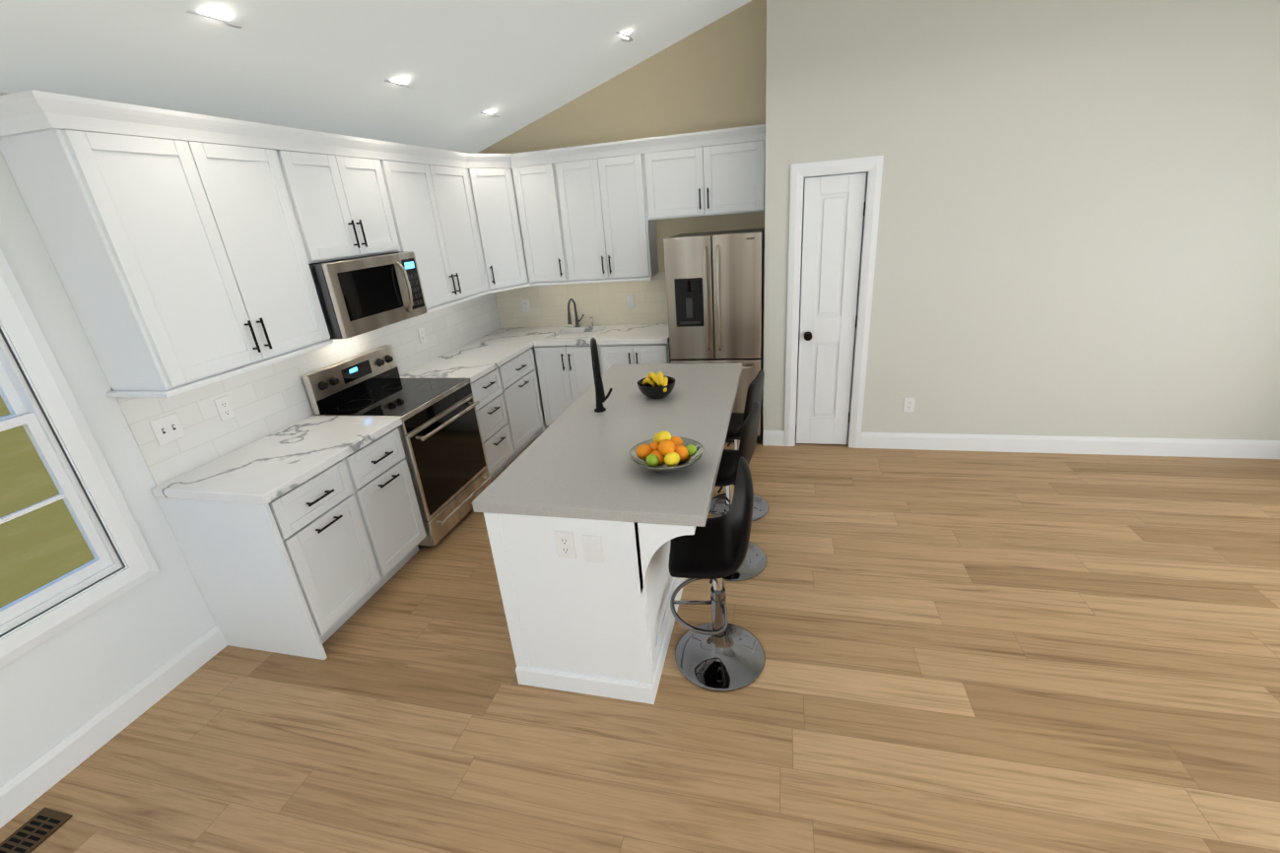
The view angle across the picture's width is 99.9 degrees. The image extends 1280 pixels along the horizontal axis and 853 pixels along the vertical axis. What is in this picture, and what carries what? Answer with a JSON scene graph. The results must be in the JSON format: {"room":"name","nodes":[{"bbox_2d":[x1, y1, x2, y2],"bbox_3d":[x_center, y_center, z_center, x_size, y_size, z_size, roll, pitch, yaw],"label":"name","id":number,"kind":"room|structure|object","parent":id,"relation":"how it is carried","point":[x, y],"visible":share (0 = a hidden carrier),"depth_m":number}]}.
{"room":"kitchen","nodes":[
{"label":"kitchen","id":0,"kind":"room"},
{"bbox_2d":[0,92,215,786],"bbox_3d":[-2.401,0.128,1.950,0.140,2.500,7.880,1,23,14],"label":"wall","id":1,"kind":"structure","parent":0,"point":[58,688],"depth_m":2.21},
{"bbox_2d":[0,248,160,668],"bbox_3d":[-2.526,0.256,1.375,0.136,1.616,1.791,1,23,14],"label":"double-hung window","id":2,"kind":"structure","parent":1,"relation":"in","point":[21,403],"depth_m":2.12},
{"bbox_2d":[0,624,227,828],"bbox_3d":[-2.631,1.861,0.865,0.016,0.133,4.238,1,23,14],"label":"baseboard","id":3,"kind":"structure","parent":1,"relation":"attached to","point":[28,785],"depth_m":2.26},
{"bbox_2d":[0,89,279,397],"bbox_3d":[-2.058,-0.730,2.270,0.329,1.048,0.504,1,23,14],"label":"upper cabinet","id":4,"kind":"object","parent":1,"relation":"attached to","point":[184,249],"depth_m":2.13},
{"bbox_2d":[149,412,186,446],"bbox_3d":[-2.169,0.012,2.479,0.017,0.118,0.120,1,23,14],"label":"light switch","id":5,"kind":"object","parent":1,"relation":"attached to","point":[168,429],"depth_m":2.48},
{"bbox_2d":[213,395,235,421],"bbox_3d":[-2.107,-0.092,2.734,0.008,0.118,0.074,1,23,14],"label":"outlet","id":6,"kind":"object","parent":1,"relation":"attached to","point":[223,404],"depth_m":2.73},
{"bbox_2d":[197,114,334,361],"bbox_3d":[-1.958,-0.890,2.647,0.329,1.048,0.577,1,23,14],"label":"upper cabinet","id":7,"kind":"object","parent":1,"relation":"attached to","point":[258,169],"depth_m":2.64},
{"bbox_2d":[110,292,500,486],"bbox_3d":[-1.819,-0.569,3.870,0.010,0.495,3.359,1,23,14],"label":"tile backsplash","id":8,"kind":"structure","parent":1,"relation":"attached to","point":[268,399],"depth_m":2.96},
{"bbox_2d":[287,127,370,261],"bbox_3d":[-1.871,-1.243,2.962,0.329,0.641,0.441,1,23,14],"label":"upper cabinet","id":9,"kind":"object","parent":1,"relation":"attached to","point":[325,171],"depth_m":2.97},
{"bbox_2d":[308,251,427,339],"bbox_3d":[-1.713,-0.814,3.282,0.474,0.406,0.756,1,23,14],"label":"microwave","id":10,"kind":"object","parent":9,"relation":"attached to","point":[359,296],"visible":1,"depth_m":3.11},
{"bbox_2d":[342,134,405,255],"bbox_3d":[-1.795,-1.365,3.250,0.329,0.641,0.441,1,23,14],"label":"upper cabinet","id":11,"kind":"object","parent":1,"relation":"attached to","point":[368,164],"depth_m":3.28},
{"bbox_2d":[378,139,453,317],"bbox_3d":[-1.669,-1.353,3.743,0.329,1.048,0.636,1,23,14],"label":"upper cabinet","id":12,"kind":"object","parent":1,"relation":"attached to","point":[405,167],"depth_m":3.69},
{"bbox_2d":[417,327,426,343],"bbox_3d":[-1.712,-0.715,4.233,0.008,0.118,0.074,1,23,14],"label":"outlet","id":13,"kind":"object","parent":1,"relation":"attached to","point":[421,331],"depth_m":4.23},
{"bbox_2d":[421,146,488,305],"bbox_3d":[-1.527,-1.548,4.198,0.371,1.048,0.634,1,23,14],"label":"upper cabinet","id":14,"kind":"object","parent":1,"relation":"attached to","point":[447,173],"depth_m":4.12},
{"bbox_2d":[465,152,532,293],"bbox_3d":[-1.284,-1.758,4.671,0.600,1.048,0.770,1,23,14],"label":"upper cabinet","id":15,"kind":"object","parent":1,"relation":"attached to","point":[492,176],"depth_m":4.53},
{"bbox_2d":[0,0,751,153],"bbox_3d":[0.685,-1.970,0.249,6.880,2.302,7.880,1,23,14],"label":"ceiling","id":16,"kind":"structure","parent":0,"point":[332,66],"depth_m":2.66},
{"bbox_2d":[186,10,242,28],"bbox_3d":[-1.593,-1.516,2.002,0.175,0.061,0.183,-1,22,9],"label":"recessed light","id":17,"kind":"object","parent":16,"relation":"in","point":[190,12],"depth_m":1.95},
{"bbox_2d":[384,79,413,89],"bbox_3d":[-1.373,-1.930,3.032,0.175,0.061,0.183,-1,22,9],"label":"recessed light","id":18,"kind":"object","parent":16,"relation":"in","point":[404,86],"depth_m":2.97},
{"bbox_2d":[615,32,633,41],"bbox_3d":[-0.132,-2.635,3.635,0.175,0.061,0.183,-1,22,9],"label":"recessed light","id":19,"kind":"object","parent":16,"relation":"in","point":[627,37],"depth_m":3.63},
{"bbox_2d":[476,0,766,415],"bbox_3d":[-0.126,-1.715,4.894,2.740,3.377,0.140,1,23,14],"label":"wall","id":20,"kind":"structure","parent":0,"point":[712,76],"depth_m":4.33},
{"bbox_2d":[521,299,530,312],"bbox_3d":[-1.121,-1.186,5.284,0.074,0.118,0.008,1,23,14],"label":"outlet","id":21,"kind":"object","parent":20,"relation":"attached to","point":[525,303],"depth_m":5.28},
{"bbox_2d":[512,147,575,285],"bbox_3d":[-0.813,-1.820,4.729,0.490,1.048,0.397,1,23,14],"label":"upper cabinet","id":22,"kind":"object","parent":20,"relation":"attached to","point":[539,173],"depth_m":4.60},
{"bbox_2d":[559,144,599,282],"bbox_3d":[-0.462,-1.826,4.671,0.509,1.048,0.330,1,23,14],"label":"upper cabinet","id":23,"kind":"object","parent":20,"relation":"attached to","point":[576,180],"depth_m":4.52},
{"bbox_2d":[496,270,668,328],"bbox_3d":[-0.533,-1.186,5.142,1.800,0.495,0.010,1,23,14],"label":"tile backsplash","id":24,"kind":"structure","parent":20,"relation":"attached to","point":[606,303],"depth_m":5.13},
{"bbox_2d":[587,138,658,282],"bbox_3d":[-0.120,-1.819,4.584,0.436,1.048,0.330,1,23,14],"label":"upper cabinet","id":25,"kind":"object","parent":20,"relation":"attached to","point":[626,242],"depth_m":4.44},
{"bbox_2d":[626,294,634,308],"bbox_3d":[-0.087,-1.165,5.019,0.074,0.118,0.011,1,23,14],"label":"outlet","id":26,"kind":"object","parent":20,"relation":"attached to","point":[630,299],"depth_m":5.02},
{"bbox_2d":[642,132,693,223],"bbox_3d":[0.333,-2.020,4.379,0.534,0.593,0.330,1,23,14],"label":"upper cabinet","id":27,"kind":"object","parent":20,"relation":"attached to","point":[669,159],"depth_m":4.25},
{"bbox_2d":[693,124,765,216],"bbox_3d":[0.734,-2.012,4.277,0.534,0.593,0.330,1,23,14],"label":"upper cabinet","id":28,"kind":"object","parent":20,"relation":"attached to","point":[729,164],"depth_m":4.13},
{"bbox_2d":[0,415,1279,852],"bbox_3d":[0.962,1.372,1.589,6.880,0.050,7.880,1,23,14],"label":"floor","id":29,"kind":"structure","parent":0,"point":[1007,652],"depth_m":2.21},
{"bbox_2d":[0,808,71,852],"bbox_3d":[-2.220,1.523,1.794,0.150,0.006,0.470,1,23,14],"label":"floor vent","id":30,"kind":"object","parent":29,"relation":"in","point":[33,833],"visible":1,"depth_m":1.94},
{"bbox_2d":[151,415,426,660],"bbox_3d":[-1.754,0.538,2.924,0.643,0.918,0.914,1,23,14],"label":"base cabinet","id":31,"kind":"object","parent":29,"relation":"on","point":[305,537],"depth_m":2.61},
{"bbox_2d":[302,344,492,547],"bbox_3d":[-1.517,0.106,3.619,0.686,1.164,0.756,1,23,14],"label":"range","id":32,"kind":"object","parent":29,"relation":"on","point":[439,433],"visible":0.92,"depth_m":3.48},
{"bbox_2d":[399,338,545,480],"bbox_3d":[-1.341,-0.124,4.490,0.643,0.918,1.046,1,23,14],"label":"base cabinet","id":33,"kind":"object","parent":29,"relation":"on","point":[504,376],"depth_m":4.34},
{"bbox_2d":[470,323,671,429],"bbox_3d":[-0.559,-0.436,5.103,1.843,0.920,0.656,1,23,14],"label":"base cabinet","id":34,"kind":"object","parent":29,"relation":"on","point":[563,354],"depth_m":4.77},
{"bbox_2d":[567,298,594,327],"bbox_3d":[-0.565,-1.060,5.039,0.193,0.281,0.226,1,23,14],"label":"sink faucet","id":35,"kind":"object","parent":34,"relation":"on","point":[575,314],"visible":1,"depth_m":5.10},
{"bbox_2d":[471,362,741,704],"bbox_3d":[0.049,0.361,2.992,0.900,0.920,1.944,1,23,14],"label":"kitchen island","id":36,"kind":"object","parent":29,"relation":"on","point":[587,519],"depth_m":2.19},
{"bbox_2d":[590,337,612,412],"bbox_3d":[-0.217,-0.238,2.727,0.157,0.424,0.311,1,23,14],"label":"island faucet","id":37,"kind":"object","parent":36,"relation":"on","point":[600,398],"visible":1,"depth_m":2.59},
{"bbox_2d":[637,371,675,399],"bbox_3d":[0.093,-0.237,3.037,0.218,0.144,0.218,1,23,14],"label":"bowl","id":38,"kind":"object","parent":36,"relation":"on","point":[653,385],"visible":1,"depth_m":2.98},
{"bbox_2d":[628,430,705,472],"bbox_3d":[0.110,0.101,2.198,0.310,0.139,0.310,1,23,14],"label":"fruit bowl","id":39,"kind":"object","parent":36,"relation":"on","point":[663,451],"visible":1,"depth_m":2.17},
{"bbox_2d":[663,228,763,443],"bbox_3d":[0.665,-0.741,4.561,0.726,1.700,0.761,1,23,14],"label":"fridge","id":40,"kind":"object","parent":29,"relation":"on","point":[714,288],"visible":0.83,"depth_m":4.14},
{"bbox_2d":[670,578,765,691],"bbox_3d":[0.342,0.788,2.365,0.413,0.547,0.424,1,23,14],"label":"stool","id":41,"kind":"object","parent":29,"relation":"on","point":[719,653],"visible":0.88,"depth_m":2.38},
{"bbox_2d":[668,457,753,579],"bbox_3d":[0.282,0.362,2.187,0.340,0.374,0.411,-2,22,7],"label":"seat","id":42,"kind":"object","parent":41,"relation":"on","point":[714,548],"visible":0.88,"depth_m":2.13},
{"bbox_2d":[708,482,766,581],"bbox_3d":[0.503,0.513,3.019,0.413,0.547,0.419,1,23,14],"label":"stool","id":43,"kind":"object","parent":29,"relation":"on","point":[754,564],"visible":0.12,"depth_m":3.00},
{"bbox_2d":[714,401,760,486],"bbox_3d":[0.446,0.083,2.848,0.340,0.374,0.411,4,24,22],"label":"seat","id":44,"kind":"object","parent":43,"relation":"on","point":[727,470],"visible":0.71,"depth_m":2.72},
{"bbox_2d":[709,438,769,521],"bbox_3d":[0.643,0.290,3.546,0.413,0.547,0.416,1,23,14],"label":"stool","id":45,"kind":"object","parent":29,"relation":"on","point":[761,506],"visible":0.21,"depth_m":3.59},
{"bbox_2d":[725,370,764,440],"bbox_3d":[0.586,-0.141,3.377,0.340,0.374,0.412,5,24,23],"label":"seat","id":46,"kind":"object","parent":45,"relation":"on","point":[753,396],"visible":0.62,"depth_m":3.24},
{"bbox_2d":[762,0,1279,442],"bbox_3d":[2.935,-2.090,3.473,4.120,4.657,0.675,1,23,14],"label":"wall","id":47,"kind":"structure","parent":0,"point":[1078,234],"depth_m":3.47},
{"bbox_2d":[796,172,866,444],"bbox_3d":[1.416,-0.785,4.055,0.405,2.018,0.099,1,23,14],"label":"pantry door","id":48,"kind":"structure","parent":47,"relation":"in","point":[834,209],"depth_m":4.02},
{"bbox_2d":[783,155,883,448],"bbox_3d":[1.420,-0.839,4.078,0.593,2.124,0.134,1,23,14],"label":"door frame","id":49,"kind":"structure","parent":47,"relation":"attached to","point":[871,168],"depth_m":3.92},
{"bbox_2d":[903,398,915,412],"bbox_3d":[2.068,-0.165,4.134,0.074,0.118,0.008,1,23,14],"label":"outlet","id":50,"kind":"object","parent":47,"relation":"attached to","point":[909,406],"depth_m":4.13},
{"bbox_2d":[860,432,1279,459],"bbox_3d":[3.329,0.139,3.927,3.216,0.133,0.016,1,23,14],"label":"baseboard","id":51,"kind":"structure","parent":47,"relation":"attached to","point":[1142,446],"depth_m":3.95},
{"label":"outside","id":52,"kind":"structure","parent":0,"visible":0},
{"bbox_2d":[0,395,94,607],"bbox_3d":[-47.378,2.683,7.965,89.840,1.300,100.000,1,23,14],"label":"lawn","id":53,"kind":"structure","parent":52,"point":[40,547],"depth_m":5.32}
]}

